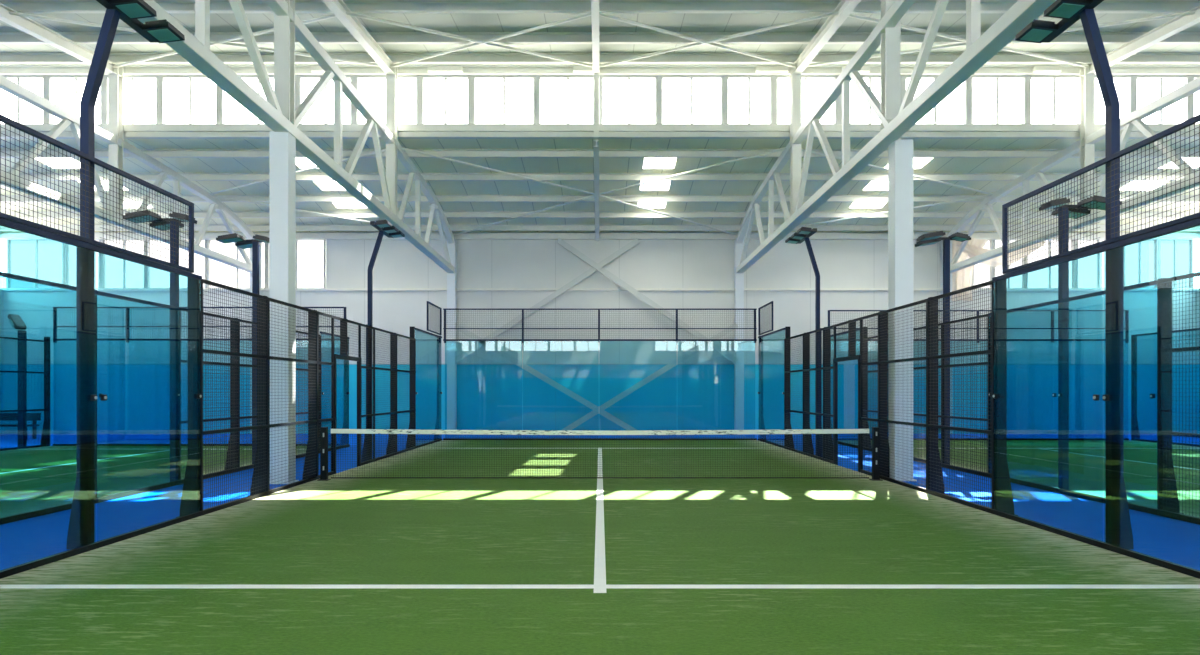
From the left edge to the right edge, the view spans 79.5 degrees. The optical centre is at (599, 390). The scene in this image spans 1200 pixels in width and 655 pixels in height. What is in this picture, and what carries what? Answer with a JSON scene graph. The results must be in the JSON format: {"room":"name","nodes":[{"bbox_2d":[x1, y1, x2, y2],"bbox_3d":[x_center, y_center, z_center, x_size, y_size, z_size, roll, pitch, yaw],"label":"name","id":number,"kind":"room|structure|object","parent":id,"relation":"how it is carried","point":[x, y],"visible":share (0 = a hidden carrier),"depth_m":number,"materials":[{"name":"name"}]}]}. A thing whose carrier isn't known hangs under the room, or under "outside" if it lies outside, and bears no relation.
{"room":"sports hall","nodes":[
{"label":"sports hall","id":0,"kind":"room"},
{"bbox_2d":[0,231,3,433],"bbox_3d":[-22.100,-3.711,8.900,0.200,10.600,35.800,0,0,0],"label":"wall","id":1,"kind":"structure","parent":0,"point":[1,292],"depth_m":26.55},
{"bbox_2d":[1,124,1198,138],"bbox_3d":[0.000,-6.841,19.060,44.000,0.300,0.280,0,0,0],"label":"beam","id":2,"kind":"structure","parent":1,"relation":"attached to","point":[130,131],"depth_m":18.92,"materials":[{"name":"metal"}]},
{"bbox_2d":[2,75,45,123],"bbox_3d":[-15.385,-7.661,19.100,1.528,1.340,0.120,0,0,0],"label":"window","id":3,"kind":"structure","parent":2,"relation":"attached to","point":[18,77],"depth_m":19.04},
{"bbox_2d":[46,75,103,123],"bbox_3d":[-13.860,-7.661,19.100,1.518,1.340,0.120,0,0,0],"label":"window","id":4,"kind":"structure","parent":2,"relation":"attached to","point":[49,78],"depth_m":19.04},
{"bbox_2d":[104,75,159,123],"bbox_3d":[-12.365,-7.661,19.100,1.468,1.340,0.120,0,0,0],"label":"window","id":5,"kind":"structure","parent":2,"relation":"attached to","point":[106,77],"depth_m":19.04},
{"bbox_2d":[160,75,218,123],"bbox_3d":[-10.840,-7.661,19.100,1.578,1.340,0.120,0,0,0],"label":"window","id":6,"kind":"structure","parent":2,"relation":"attached to","point":[163,78],"depth_m":19.04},
{"bbox_2d":[219,75,296,123],"bbox_3d":[-9.025,-7.661,19.100,2.048,1.340,0.120,0,0,0],"label":"window","id":7,"kind":"structure","parent":2,"relation":"attached to","point":[221,92],"depth_m":19.04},
{"bbox_2d":[297,75,353,123],"bbox_3d":[-7.250,-7.661,19.100,1.498,1.340,0.120,0,0,0],"label":"window","id":8,"kind":"structure","parent":2,"relation":"attached to","point":[299,77],"depth_m":19.04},
{"bbox_2d":[354,75,419,123],"bbox_3d":[-5.630,-7.661,19.100,1.738,1.340,0.120,0,0,0],"label":"window","id":9,"kind":"structure","parent":2,"relation":"attached to","point":[356,77],"depth_m":19.04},
{"bbox_2d":[420,75,470,123],"bbox_3d":[-4.080,-7.661,19.100,1.358,1.340,0.120,0,0,0],"label":"window","id":10,"kind":"structure","parent":2,"relation":"attached to","point":[422,77],"depth_m":19.04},
{"bbox_2d":[471,75,536,123],"bbox_3d":[-2.535,-7.661,19.100,1.728,1.340,0.120,0,0,0],"label":"window","id":11,"kind":"structure","parent":2,"relation":"attached to","point":[473,77],"depth_m":19.04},
{"bbox_2d":[537,75,592,123],"bbox_3d":[-0.845,-7.661,19.100,1.648,1.340,0.120,0,0,0],"label":"window","id":12,"kind":"structure","parent":2,"relation":"attached to","point":[539,77],"depth_m":19.04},
{"bbox_2d":[593,73,598,138],"bbox_3d":[-0.100,-7.551,18.865,0.140,1.880,0.130,0,0,0],"label":"post","id":13,"kind":"object","parent":2,"relation":"on","point":[595,75],"visible":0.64,"depth_m":18.80,"materials":[{"name":"metal"}]},
{"bbox_2d":[599,75,658,123],"bbox_3d":[0.770,-7.661,19.100,1.578,1.340,0.120,0,0,0],"label":"window","id":14,"kind":"structure","parent":2,"relation":"attached to","point":[656,77],"depth_m":19.04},
{"bbox_2d":[659,75,724,123],"bbox_3d":[2.430,-7.661,19.100,1.738,1.340,0.120,0,0,0],"label":"window","id":15,"kind":"structure","parent":2,"relation":"attached to","point":[722,77],"depth_m":19.04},
{"bbox_2d":[725,75,773,123],"bbox_3d":[3.950,-7.661,19.100,1.298,1.340,0.120,0,0,0],"label":"window","id":16,"kind":"structure","parent":2,"relation":"attached to","point":[771,77],"depth_m":19.04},
{"bbox_2d":[774,75,838,123],"bbox_3d":[5.450,-7.661,19.100,1.698,1.340,0.120,0,0,0],"label":"window","id":17,"kind":"structure","parent":2,"relation":"attached to","point":[805,77],"depth_m":19.04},
{"bbox_2d":[903,75,968,123],"bbox_3d":[8.875,-7.661,19.100,1.748,1.340,0.120,0,0,0],"label":"window","id":18,"kind":"structure","parent":2,"relation":"attached to","point":[966,83],"depth_m":19.04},
{"bbox_2d":[969,75,1027,123],"bbox_3d":[10.525,-7.661,19.100,1.548,1.340,0.120,0,0,0],"label":"window","id":19,"kind":"structure","parent":2,"relation":"attached to","point":[1024,78],"depth_m":19.04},
{"bbox_2d":[1028,75,1079,123],"bbox_3d":[12.025,-7.661,19.100,1.448,1.340,0.120,0,0,0],"label":"window","id":20,"kind":"structure","parent":2,"relation":"attached to","point":[1053,77],"depth_m":19.04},
{"bbox_2d":[1095,75,1133,114],"bbox_3d":[13.425,-7.661,19.100,1.348,1.340,0.120,0,0,0],"label":"window","id":21,"kind":"structure","parent":2,"relation":"attached to","point":[1130,78],"depth_m":19.04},
{"bbox_2d":[1134,75,1190,123],"bbox_3d":[14.850,-7.661,19.100,1.498,1.340,0.120,0,0,0],"label":"window","id":22,"kind":"structure","parent":2,"relation":"attached to","point":[1187,78],"depth_m":19.04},
{"bbox_2d":[0,67,1199,74],"bbox_3d":[0.000,-8.471,19.035,44.000,0.280,0.190,0,0,0],"label":"beam","id":23,"kind":"structure","parent":1,"relation":"attached to","point":[3,70],"depth_m":18.94,"materials":[{"name":"metal"}]},
{"bbox_2d":[4,232,1195,433],"bbox_3d":[0.000,-2.561,26.700,44.000,8.300,0.200,0,0,0],"label":"wall","id":24,"kind":"structure","parent":0,"point":[494,393],"depth_m":26.60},
{"bbox_2d":[6,240,64,287],"bbox_3d":[-20.825,-4.676,26.650,2.130,1.870,0.140,0,0,0],"label":"window","id":25,"kind":"structure","parent":24,"relation":"in","point":[37,259],"depth_m":26.65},
{"bbox_2d":[65,240,100,287],"bbox_3d":[-19.075,-4.676,26.650,1.330,1.870,0.140,0,0,0],"label":"window","id":26,"kind":"structure","parent":24,"relation":"in","point":[70,250],"depth_m":26.65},
{"bbox_2d":[101,240,145,287],"bbox_3d":[-17.575,-4.676,26.650,1.630,1.870,0.140,0,0,0],"label":"window","id":27,"kind":"structure","parent":24,"relation":"in","point":[115,272],"depth_m":26.65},
{"bbox_2d":[146,240,206,287],"bbox_3d":[-15.625,-4.676,26.650,2.230,1.870,0.140,0,0,0],"label":"window","id":28,"kind":"structure","parent":24,"relation":"in","point":[155,278],"depth_m":26.65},
{"bbox_2d":[207,240,266,287],"bbox_3d":[-13.400,-4.676,26.650,2.180,1.870,0.140,0,0,0],"label":"window","id":29,"kind":"structure","parent":24,"relation":"in","point":[218,272],"depth_m":26.65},
{"bbox_2d":[267,240,325,287],"bbox_3d":[-11.210,-4.676,26.650,2.160,1.870,0.140,0,0,0],"label":"window","id":30,"kind":"structure","parent":24,"relation":"in","point":[310,254],"depth_m":26.65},
{"bbox_2d":[296,233,378,239],"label":"wall plate","id":31,"kind":"object","parent":24,"relation":"attached to","point":[299,236],"depth_m":26.44,"materials":[{"name":"white paint"}]},
{"bbox_2d":[453,233,737,239],"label":"wall plate","id":32,"kind":"object","parent":24,"relation":"attached to","point":[591,236],"depth_m":26.44,"materials":[{"name":"white paint"}]},
{"bbox_2d":[593,140,598,240],"bbox_3d":[-0.100,-6.055,22.763,0.150,1.113,7.527,0,0,0],"label":"rafter","id":33,"kind":"object","parent":32,"relation":"on","point":[595,142],"visible":0.98,"depth_m":22.12,"materials":[{"name":"white paint"}]},
{"bbox_2d":[1,288,1198,290],"bbox_3d":[0.000,-3.726,26.550,44.000,0.090,0.100,0,0,0],"label":"beam","id":34,"kind":"structure","parent":24,"relation":"attached to","point":[2,289],"depth_m":26.50,"materials":[{"name":"metal"}]},
{"bbox_2d":[809,233,887,239],"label":"wall plate","id":35,"kind":"object","parent":24,"relation":"attached to","point":[816,236],"depth_m":26.44,"materials":[{"name":"white paint"}]},
{"bbox_2d":[971,240,992,287],"bbox_3d":[13.780,-4.676,26.650,1.420,1.870,0.140,0,0,0],"label":"window","id":36,"kind":"structure","parent":24,"relation":"in","point":[982,273],"depth_m":26.65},
{"bbox_2d":[993,240,1025,287],"bbox_3d":[15.100,-4.676,26.650,1.180,1.870,0.140,0,0,0],"label":"window","id":37,"kind":"structure","parent":24,"relation":"in","point":[1019,281],"depth_m":26.65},
{"bbox_2d":[1026,240,1075,287],"bbox_3d":[16.625,-4.676,26.650,1.830,1.870,0.140,0,0,0],"label":"window","id":38,"kind":"structure","parent":24,"relation":"in","point":[1047,277],"depth_m":26.65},
{"bbox_2d":[1076,240,1104,287],"bbox_3d":[18.425,-4.676,26.650,1.730,1.870,0.140,0,0,0],"label":"window","id":39,"kind":"structure","parent":24,"relation":"in","point":[1090,270],"depth_m":26.65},
{"bbox_2d":[1124,240,1158,287],"bbox_3d":[19.950,-4.676,26.650,1.280,1.870,0.140,0,0,0],"label":"window","id":40,"kind":"structure","parent":24,"relation":"in","point":[1141,259],"depth_m":26.65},
{"bbox_2d":[1159,240,1193,287],"bbox_3d":[21.250,-4.676,26.650,1.280,1.870,0.140,0,0,0],"label":"window","id":41,"kind":"structure","parent":24,"relation":"in","point":[1176,257],"depth_m":26.65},
{"bbox_2d":[1,139,1198,231],"bbox_3d":[0.000,-6.341,22.900,44.000,1.100,7.800,0,0,0],"label":"ceiling","id":42,"kind":"structure","parent":0,"point":[130,165],"depth_m":22.10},
{"bbox_2d":[1,149,1198,157],"bbox_3d":[0.000,-6.711,20.400,44.000,0.210,0.100,0,0,0],"label":"roof purlin","id":43,"kind":"structure","parent":42,"relation":"attached to","point":[99,153],"depth_m":20.43,"materials":[{"name":"white paint"}]},
{"bbox_2d":[1,195,1198,201],"bbox_3d":[0.000,-6.378,23.950,44.000,0.210,0.100,0,0,0],"label":"roof purlin","id":44,"kind":"structure","parent":42,"relation":"attached to","point":[192,198],"depth_m":23.90,"materials":[{"name":"white paint"}]},
{"bbox_2d":[1,211,1198,217],"bbox_3d":[0.000,-6.138,25.150,44.000,0.210,0.100,0,0,0],"label":"roof purlin","id":45,"kind":"structure","parent":42,"relation":"attached to","point":[197,214],"depth_m":25.12,"materials":[{"name":"white paint"}]},
{"bbox_2d":[0,225,1199,230],"bbox_3d":[0.000,-5.899,26.100,44.000,0.210,0.100,0,0,0],"label":"roof purlin","id":46,"kind":"structure","parent":42,"relation":"attached to","point":[97,227],"depth_m":26.13,"materials":[{"name":"white paint"}]},
{"bbox_2d":[17,173,1186,180],"bbox_3d":[0.000,-6.594,22.250,44.000,0.210,0.100,0,0,0],"label":"roof purlin","id":47,"kind":"structure","parent":42,"relation":"attached to","point":[144,176],"depth_m":22.28,"materials":[{"name":"white paint"}]},
{"bbox_2d":[643,158,676,168],"bbox_3d":[1.775,-6.790,21.350,0.950,0.072,1.200,0,0,0],"label":"window","id":48,"kind":"structure","parent":42,"relation":"attached to","point":[649,163],"depth_m":21.52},
{"bbox_2d":[0,13,1199,52],"bbox_3d":[0.000,-7.361,5.300,44.000,2.860,28.600,0,0,0],"label":"ceiling","id":49,"kind":"structure","parent":0,"point":[219,22],"depth_m":16.98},
{"bbox_2d":[0,3,121,76],"bbox_3d":[-12.620,-6.967,5.060,0.200,3.031,27.746,0,0,0],"label":"rafter","id":50,"kind":"object","parent":49,"relation":"attached to","point":[27,25],"visible":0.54,"depth_m":16.49,"materials":[{"name":"white paint"}]},
{"bbox_2d":[0,0,1199,12],"bbox_3d":[0.000,-8.261,15.500,44.000,0.240,0.110,0,0,0],"label":"roof purlin","id":51,"kind":"structure","parent":49,"relation":"attached to","point":[21,6],"depth_m":15.53,"materials":[{"name":"white paint"}]},
{"bbox_2d":[0,53,1199,63],"bbox_3d":[0.000,-8.571,18.600,44.000,0.240,0.110,0,0,0],"label":"roof purlin","id":52,"kind":"structure","parent":49,"relation":"attached to","point":[5,58],"depth_m":18.63,"materials":[{"name":"white paint"}]},
{"bbox_2d":[0,32,1199,43],"bbox_3d":[0.000,-8.436,17.250,44.000,0.240,0.110,0,0,0],"label":"roof purlin","id":53,"kind":"structure","parent":49,"relation":"attached to","point":[5,37],"depth_m":17.28,"materials":[{"name":"white paint"}]},
{"bbox_2d":[1081,5,1199,76],"bbox_3d":[12.700,-6.967,5.060,0.200,3.031,27.746,0,0,0],"label":"rafter","id":54,"kind":"object","parent":49,"relation":"attached to","point":[1178,24],"visible":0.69,"depth_m":16.56,"materials":[{"name":"white paint"}]},
{"bbox_2d":[0,434,1199,569],"bbox_3d":[0.000,1.689,8.950,44.000,0.200,35.900,0,0,0],"label":"floor","id":55,"kind":"structure","parent":0,"point":[31,539],"depth_m":9.89,"materials":[{"name":"blue paint"}]},
{"bbox_2d":[7,314,26,446],"bbox_3d":[-16.017,-0.264,19.844,0.447,3.685,0.340,0,0,23],"label":"pole","id":56,"kind":"object","parent":55,"relation":"on","point":[15,321],"visible":0.96,"depth_m":19.83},
{"bbox_2d":[0,413,40,438],"bbox_3d":[-19.450,1.164,23.640,1.900,0.850,0.480,0,0,0],"label":"bench","id":57,"kind":"object","parent":55,"relation":"on","point":[8,416],"visible":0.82,"depth_m":23.82,"materials":[{"name":"paint"}]},
{"bbox_2d":[0,337,49,450],"bbox_3d":[-15.745,0.029,15.240,0.290,3.120,10.630,0,0,0],"label":"fence","id":58,"kind":"object","parent":55,"relation":"on","point":[45,438],"visible":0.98,"depth_m":19.92,"materials":[{"name":"black metal"}]},
{"bbox_2d":[66,0,184,548],"bbox_3d":[-4.908,-1.156,7.175,0.779,5.490,1.350,0,0,0],"label":"floodlight mast","id":59,"kind":"object","parent":55,"relation":"on","point":[81,529],"visible":0.86,"depth_m":7.16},
{"bbox_2d":[122,210,196,484],"bbox_3d":[-7.340,-0.693,12.225,0.997,4.564,0.790,0,0,0],"label":"floodlight mast","id":60,"kind":"object","parent":55,"relation":"on","point":[174,278],"visible":0.65,"depth_m":12.15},
{"bbox_2d":[0,446,330,517],"bbox_3d":[-11.350,1.577,6.750,8.500,0.023,27.500,0,0,0],"label":"turf","id":61,"kind":"object","parent":55,"relation":"on","point":[31,479],"visible":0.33,"depth_m":13.83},
{"bbox_2d":[0,272,349,524],"bbox_3d":[-7.235,0.029,11.740,0.310,3.119,17.630,0,0,0],"label":"fence","id":62,"kind":"object","parent":55,"relation":"on","point":[234,385],"visible":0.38,"depth_m":13.06,"materials":[{"name":"black metal"}]},
{"bbox_2d":[53,307,345,445],"bbox_3d":[-11.435,-0.402,20.580,8.350,3.979,0.120,0,0,0],"label":"fence","id":63,"kind":"object","parent":55,"relation":"on","point":[55,312],"visible":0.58,"depth_m":20.56,"materials":[{"name":"black metal"}]},
{"bbox_2d":[0,114,441,578],"bbox_3d":[-5.135,-0.511,12.280,0.310,4.200,21.310,0,0,0],"label":"fence","id":64,"kind":"object","parent":55,"relation":"on","point":[191,506],"visible":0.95,"depth_m":9.60,"materials":[{"name":"black metal"}]},
{"bbox_2d":[216,233,268,463],"bbox_3d":[-7.300,-0.808,15.025,0.997,4.794,0.790,0,0,0],"label":"floodlight mast","id":65,"kind":"object","parent":55,"relation":"on","point":[243,243],"visible":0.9,"depth_m":14.95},
{"bbox_2d":[250,242,261,433],"bbox_3d":[-12.620,-1.986,26.440,0.300,7.150,0.280,0,0,0],"label":"wall column","id":66,"kind":"structure","parent":55,"relation":"on","point":[260,247],"depth_m":26.30,"materials":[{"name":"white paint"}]},
{"bbox_2d":[0,75,254,272],"bbox_3d":[-12.620,-5.465,15.192,0.280,2.345,22.386,0,0,0],"label":"roof truss","id":67,"kind":"object","parent":66,"relation":"on","point":[68,118],"visible":0.73,"depth_m":18.94,"materials":[{"name":"metal"}]},
{"bbox_2d":[109,67,122,215],"bbox_3d":[-12.620,-6.488,18.800,0.240,4.006,0.220,0,0,0],"label":"post","id":68,"kind":"object","parent":67,"relation":"on","point":[115,82],"visible":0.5,"depth_m":18.69,"materials":[{"name":"metal"}]},
{"bbox_2d":[0,64,1199,66],"bbox_3d":[0.000,-8.511,18.860,43.800,0.060,0.060,0,0,0],"label":"cable conduit","id":69,"kind":"object","parent":68,"relation":"attached to","point":[1,65],"visible":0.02,"depth_m":18.84,"materials":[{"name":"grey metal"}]},
{"bbox_2d":[269,0,297,483],"bbox_3d":[-5.480,-3.123,12.450,0.400,9.425,0.380,0,0,0],"label":"steel column","id":70,"kind":"structure","parent":55,"relation":"on","point":[282,145],"depth_m":12.30,"materials":[{"name":"metal"}]},
{"bbox_2d":[138,0,454,272],"bbox_3d":[-5.430,-5.465,15.192,0.280,2.345,22.386,0,0,0],"label":"roof truss","id":71,"kind":"object","parent":70,"relation":"on","point":[195,49],"visible":0.99,"depth_m":13.78,"materials":[{"name":"metal"}]},
{"bbox_2d":[386,67,397,216],"bbox_3d":[-5.430,-6.488,18.800,0.240,4.006,0.220,0,0,0],"label":"post","id":72,"kind":"object","parent":71,"relation":"on","point":[391,80],"visible":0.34,"depth_m":18.69,"materials":[{"name":"metal"}]},
{"bbox_2d":[401,147,593,194],"bbox_3d":[-2.765,-6.412,21.250,6.606,0.270,0.060,0,0,-36],"label":"brace","id":73,"kind":"object","parent":71,"relation":"attached to","point":[402,148],"visible":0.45,"depth_m":20.98,"materials":[{"name":"white paint"}]},
{"bbox_2d":[322,0,395,76],"bbox_3d":[-5.430,-6.967,5.060,0.200,3.031,27.746,0,0,0],"label":"rafter","id":74,"kind":"object","parent":70,"relation":"on","point":[339,8],"visible":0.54,"depth_m":16.28,"materials":[{"name":"white paint"}]},
{"bbox_2d":[9,11,379,66],"bbox_3d":[-9.025,-8.236,17.050,7.914,0.391,0.070,0,0,-25],"label":"brace","id":75,"kind":"object","parent":74,"relation":"attached to","point":[10,12],"visible":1,"depth_m":16.28,"materials":[{"name":"white paint"}]},
{"bbox_2d":[113,14,335,67],"bbox_3d":[-9.025,-8.236,17.050,7.914,0.391,0.070,0,0,25],"label":"brace","id":76,"kind":"object","parent":74,"relation":"attached to","point":[330,15],"visible":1,"depth_m":16.91,"materials":[{"name":"white paint"}]},
{"bbox_2d":[346,11,592,67],"bbox_3d":[-2.765,-8.236,17.050,6.272,0.390,0.070,0,0,-32],"label":"brace","id":77,"kind":"object","parent":74,"relation":"attached to","point":[347,12],"visible":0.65,"depth_m":16.75,"materials":[{"name":"white paint"}]},
{"bbox_2d":[391,12,590,67],"bbox_3d":[-2.765,-8.236,17.050,6.272,0.390,0.070,0,0,32],"label":"brace","id":78,"kind":"object","parent":74,"relation":"attached to","point":[589,13],"visible":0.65,"depth_m":16.79,"materials":[{"name":"white paint"}]},
{"bbox_2d":[361,220,404,460],"bbox_3d":[-4.908,-1.031,16.025,0.779,5.240,1.350,0,0,0],"label":"floodlight mast","id":79,"kind":"object","parent":55,"relation":"on","point":[390,231],"visible":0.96,"depth_m":16.01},
{"bbox_2d":[447,238,456,429],"bbox_3d":[-5.430,-1.986,26.440,0.300,7.150,0.280,0,0,0],"label":"wall column","id":80,"kind":"structure","parent":55,"relation":"on","point":[452,247],"depth_m":26.30,"materials":[{"name":"metal"}]},
{"bbox_2d":[455,323,636,429],"bbox_3d":[-2.000,-0.436,26.400,6.802,4.122,0.060,0,0,0],"label":"brace","id":81,"kind":"object","parent":80,"relation":"attached to","point":[490,346],"visible":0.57,"depth_m":26.37,"materials":[{"name":"grey metal"}]},
{"bbox_2d":[455,238,639,363],"bbox_3d":[-1.975,-3.291,26.400,6.860,4.607,0.060,0,0,0],"label":"brace","id":82,"kind":"object","parent":80,"relation":"attached to","point":[634,242],"visible":1,"depth_m":26.37,"materials":[{"name":"grey metal"}]},
{"bbox_2d":[0,440,1199,654],"bbox_3d":[0.000,1.577,7.770,10.000,0.023,30.140,0,0,0],"label":"turf","id":83,"kind":"object","parent":55,"relation":"on","point":[335,566],"visible":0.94,"depth_m":6.19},
{"bbox_2d":[317,427,330,480],"bbox_3d":[-4.840,1.103,12.650,0.180,0.929,0.160,0,0,0],"label":"net post","id":84,"kind":"object","parent":83,"relation":"on","point":[323,430],"visible":1,"depth_m":12.60,"materials":[{"name":"metal"}]},
{"bbox_2d":[331,429,868,477],"bbox_3d":[0.000,1.104,12.650,9.444,0.871,0.030,0,0,0],"label":"net","id":85,"kind":"object","parent":84,"relation":"hanging from","point":[388,432],"visible":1,"depth_m":12.65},
{"bbox_2d":[869,427,882,480],"bbox_3d":[4.840,1.103,12.650,0.180,0.929,0.160,0,0,0],"label":"net post","id":86,"kind":"object","parent":83,"relation":"on","point":[875,430],"visible":1,"depth_m":12.60,"materials":[{"name":"metal"}]},
{"bbox_2d":[443,309,756,439],"bbox_3d":[0.000,-0.511,22.950,9.960,4.199,0.120,0,0,0],"label":"fence","id":87,"kind":"object","parent":55,"relation":"on","point":[523,313],"visible":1,"depth_m":22.93,"materials":[{"name":"black metal"}]},
{"bbox_2d":[734,238,743,429],"bbox_3d":[5.100,-1.986,26.440,0.300,7.150,0.280,0,0,0],"label":"wall column","id":88,"kind":"structure","parent":55,"relation":"on","point":[738,247],"depth_m":26.30,"materials":[{"name":"metal"}]},
{"bbox_2d":[556,238,737,363],"bbox_3d":[1.725,-3.291,26.330,6.662,4.606,0.060,0,0,0],"label":"brace","id":89,"kind":"object","parent":88,"relation":"attached to","point":[559,241],"visible":1,"depth_m":26.30,"materials":[{"name":"grey metal"}]},
{"bbox_2d":[562,322,737,429],"bbox_3d":[1.800,-0.436,26.330,6.505,4.120,0.060,0,0,0],"label":"brace","id":90,"kind":"object","parent":88,"relation":"attached to","point":[704,344],"visible":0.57,"depth_m":26.30,"materials":[{"name":"grey metal"}]},
{"bbox_2d":[785,227,822,456],"bbox_3d":[4.908,-1.056,16.925,0.779,5.290,1.350,0,0,0],"label":"floodlight mast","id":91,"kind":"object","parent":55,"relation":"on","point":[803,234],"visible":0.94,"depth_m":16.91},
{"bbox_2d":[881,0,916,480],"bbox_3d":[5.304,-3.143,12.850,0.512,9.465,0.380,0,0,0],"label":"steel column","id":92,"kind":"structure","parent":55,"relation":"on","point":[900,152],"depth_m":12.70,"materials":[{"name":"metal"}]},
{"bbox_2d":[791,0,860,76],"bbox_3d":[5.100,-6.967,5.060,0.200,3.031,27.746,0,0,0],"label":"rafter","id":93,"kind":"object","parent":92,"relation":"on","point":[845,7],"visible":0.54,"depth_m":16.27,"materials":[{"name":"white paint"}]},
{"bbox_2d":[599,12,796,67],"bbox_3d":[2.500,-8.236,17.050,6.162,0.390,0.070,0,0,-32],"label":"brace","id":94,"kind":"object","parent":93,"relation":"attached to","point":[600,13],"visible":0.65,"depth_m":16.79,"materials":[{"name":"white paint"}]},
{"bbox_2d":[599,11,838,67],"bbox_3d":[2.500,-8.236,17.050,6.162,0.390,0.070,0,0,32],"label":"brace","id":95,"kind":"object","parent":93,"relation":"attached to","point":[832,13],"visible":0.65,"depth_m":16.75,"materials":[{"name":"white paint"}]},
{"bbox_2d":[848,14,1089,67],"bbox_3d":[8.900,-8.236,17.050,8.288,0.391,0.070,0,0,-23],"label":"brace","id":96,"kind":"object","parent":93,"relation":"attached to","point":[850,15],"visible":0.7,"depth_m":16.85,"materials":[{"name":"white paint"}]},
{"bbox_2d":[807,11,1194,66],"bbox_3d":[8.900,-8.236,17.050,8.288,0.391,0.070,0,0,23],"label":"brace","id":97,"kind":"object","parent":93,"relation":"attached to","point":[1191,12],"visible":0.7,"depth_m":16.24,"materials":[{"name":"white paint"}]},
{"bbox_2d":[736,0,1055,272],"bbox_3d":[5.100,-5.465,15.192,0.280,2.345,22.386,0,0,0],"label":"roof truss","id":98,"kind":"object","parent":92,"relation":"on","point":[980,49],"visible":1,"depth_m":13.27,"materials":[{"name":"metal"}]},
{"bbox_2d":[599,147,785,194],"bbox_3d":[2.500,-6.412,21.250,6.502,0.270,0.060,0,0,37],"label":"brace","id":99,"kind":"object","parent":98,"relation":"attached to","point":[784,148],"visible":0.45,"depth_m":20.99,"materials":[{"name":"white paint"}]},
{"bbox_2d":[790,67,800,215],"bbox_3d":[5.100,-6.488,18.800,0.240,4.006,0.220,0,0,0],"label":"post","id":100,"kind":"object","parent":98,"relation":"on","point":[795,80],"visible":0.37,"depth_m":18.69,"materials":[{"name":"metal"}]},
{"bbox_2d":[915,231,970,467],"bbox_3d":[7.131,-0.828,15.005,1.138,4.834,0.790,0,0,0],"label":"floodlight mast","id":101,"kind":"object","parent":55,"relation":"on","point":[928,238],"visible":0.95,"depth_m":14.93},
{"bbox_2d":[940,240,951,433],"bbox_3d":[12.700,-1.986,26.440,0.300,7.150,0.280,0,0,0],"label":"wall column","id":102,"kind":"structure","parent":55,"relation":"on","point":[941,241],"depth_m":26.55,"materials":[{"name":"metal"}]},
{"bbox_2d":[952,238,1044,300],"bbox_3d":[14.470,-4.406,26.238,3.360,2.290,0.204,0,0,0],"label":"window curtain","id":103,"kind":"object","parent":102,"relation":"hanging from","point":[961,279],"visible":0.64,"depth_m":26.24,"materials":[{"name":"beige fabric"}]},
{"bbox_2d":[946,77,1199,272],"bbox_3d":[12.700,-5.465,15.192,0.280,2.345,22.386,0,0,0],"label":"roof truss","id":104,"kind":"object","parent":102,"relation":"on","point":[1127,122],"visible":0.67,"depth_m":18.94,"materials":[{"name":"metal"}]},
{"bbox_2d":[1080,67,1094,209],"bbox_3d":[12.700,-6.488,18.800,0.240,4.006,0.220,0,0,0],"label":"post","id":105,"kind":"object","parent":104,"relation":"on","point":[1087,83],"visible":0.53,"depth_m":18.69,"materials":[{"name":"metal"}]},
{"bbox_2d":[828,310,1128,439],"bbox_3d":[12.035,-0.486,22.930,9.550,4.149,0.120,0,0,0],"label":"fence","id":106,"kind":"object","parent":55,"relation":"on","point":[1126,312],"visible":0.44,"depth_m":22.90,"materials":[{"name":"black metal"}]},
{"bbox_2d":[758,114,1199,578],"bbox_3d":[5.135,-0.511,12.280,0.310,4.200,21.310,0,0,0],"label":"fence","id":107,"kind":"object","parent":55,"relation":"on","point":[1001,497],"visible":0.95,"depth_m":9.96,"materials":[{"name":"black metal"}]},
{"bbox_2d":[830,272,1199,524],"bbox_3d":[7.235,-0.071,12.870,0.310,3.319,19.890,0,0,0],"label":"fence","id":108,"kind":"object","parent":55,"relation":"on","point":[1168,504],"visible":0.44,"depth_m":9.16,"materials":[{"name":"black metal"}]},
{"bbox_2d":[838,440,1198,516],"bbox_3d":[11.950,1.577,7.900,9.700,0.023,29.800,0,0,0],"label":"turf","id":109,"kind":"object","parent":55,"relation":"on","point":[1036,461],"visible":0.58,"depth_m":15.33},
{"bbox_2d":[1015,0,1133,548],"bbox_3d":[4.908,-1.156,7.175,0.779,5.490,1.350,0,0,0],"label":"floodlight mast","id":110,"kind":"object","parent":55,"relation":"on","point":[1118,529],"visible":0.88,"depth_m":7.16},
{"bbox_2d":[1039,195,1120,493],"bbox_3d":[7.340,-0.678,11.225,0.997,4.534,0.790,0,0,0],"label":"floodlight mast","id":111,"kind":"object","parent":55,"relation":"on","point":[1063,269],"visible":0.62,"depth_m":11.15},
{"bbox_2d":[1131,328,1198,446],"bbox_3d":[16.935,-0.086,17.910,0.310,3.350,9.970,0,0,0],"label":"fence","id":112,"kind":"object","parent":55,"relation":"on","point":[1135,436],"visible":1,"depth_m":22.78,"materials":[{"name":"black metal"}]},
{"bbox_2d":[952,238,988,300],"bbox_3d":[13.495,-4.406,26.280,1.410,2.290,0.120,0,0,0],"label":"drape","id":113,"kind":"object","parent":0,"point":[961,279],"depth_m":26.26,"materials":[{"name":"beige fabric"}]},
{"bbox_2d":[1196,231,1199,433],"bbox_3d":[22.100,-3.711,8.900,0.200,10.600,35.800,0,0,0],"label":"wall","id":114,"kind":"structure","parent":0,"point":[1197,292],"depth_m":26.55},
{"bbox_3d":[0.000,-7.011,3.000,44.000,0.240,0.110,0,0,0],"label":"roof purlin","id":115,"kind":"structure","parent":0,"visible":0},
{"bbox_2d":[591,0,598,72],"bbox_3d":[-0.100,-7.007,5.060,0.170,2.971,27.740,0,0,0],"label":"rafter","id":116,"kind":"object","parent":115,"relation":"attached to","point":[594,3],"visible":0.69,"depth_m":16.19,"materials":[{"name":"white paint"}]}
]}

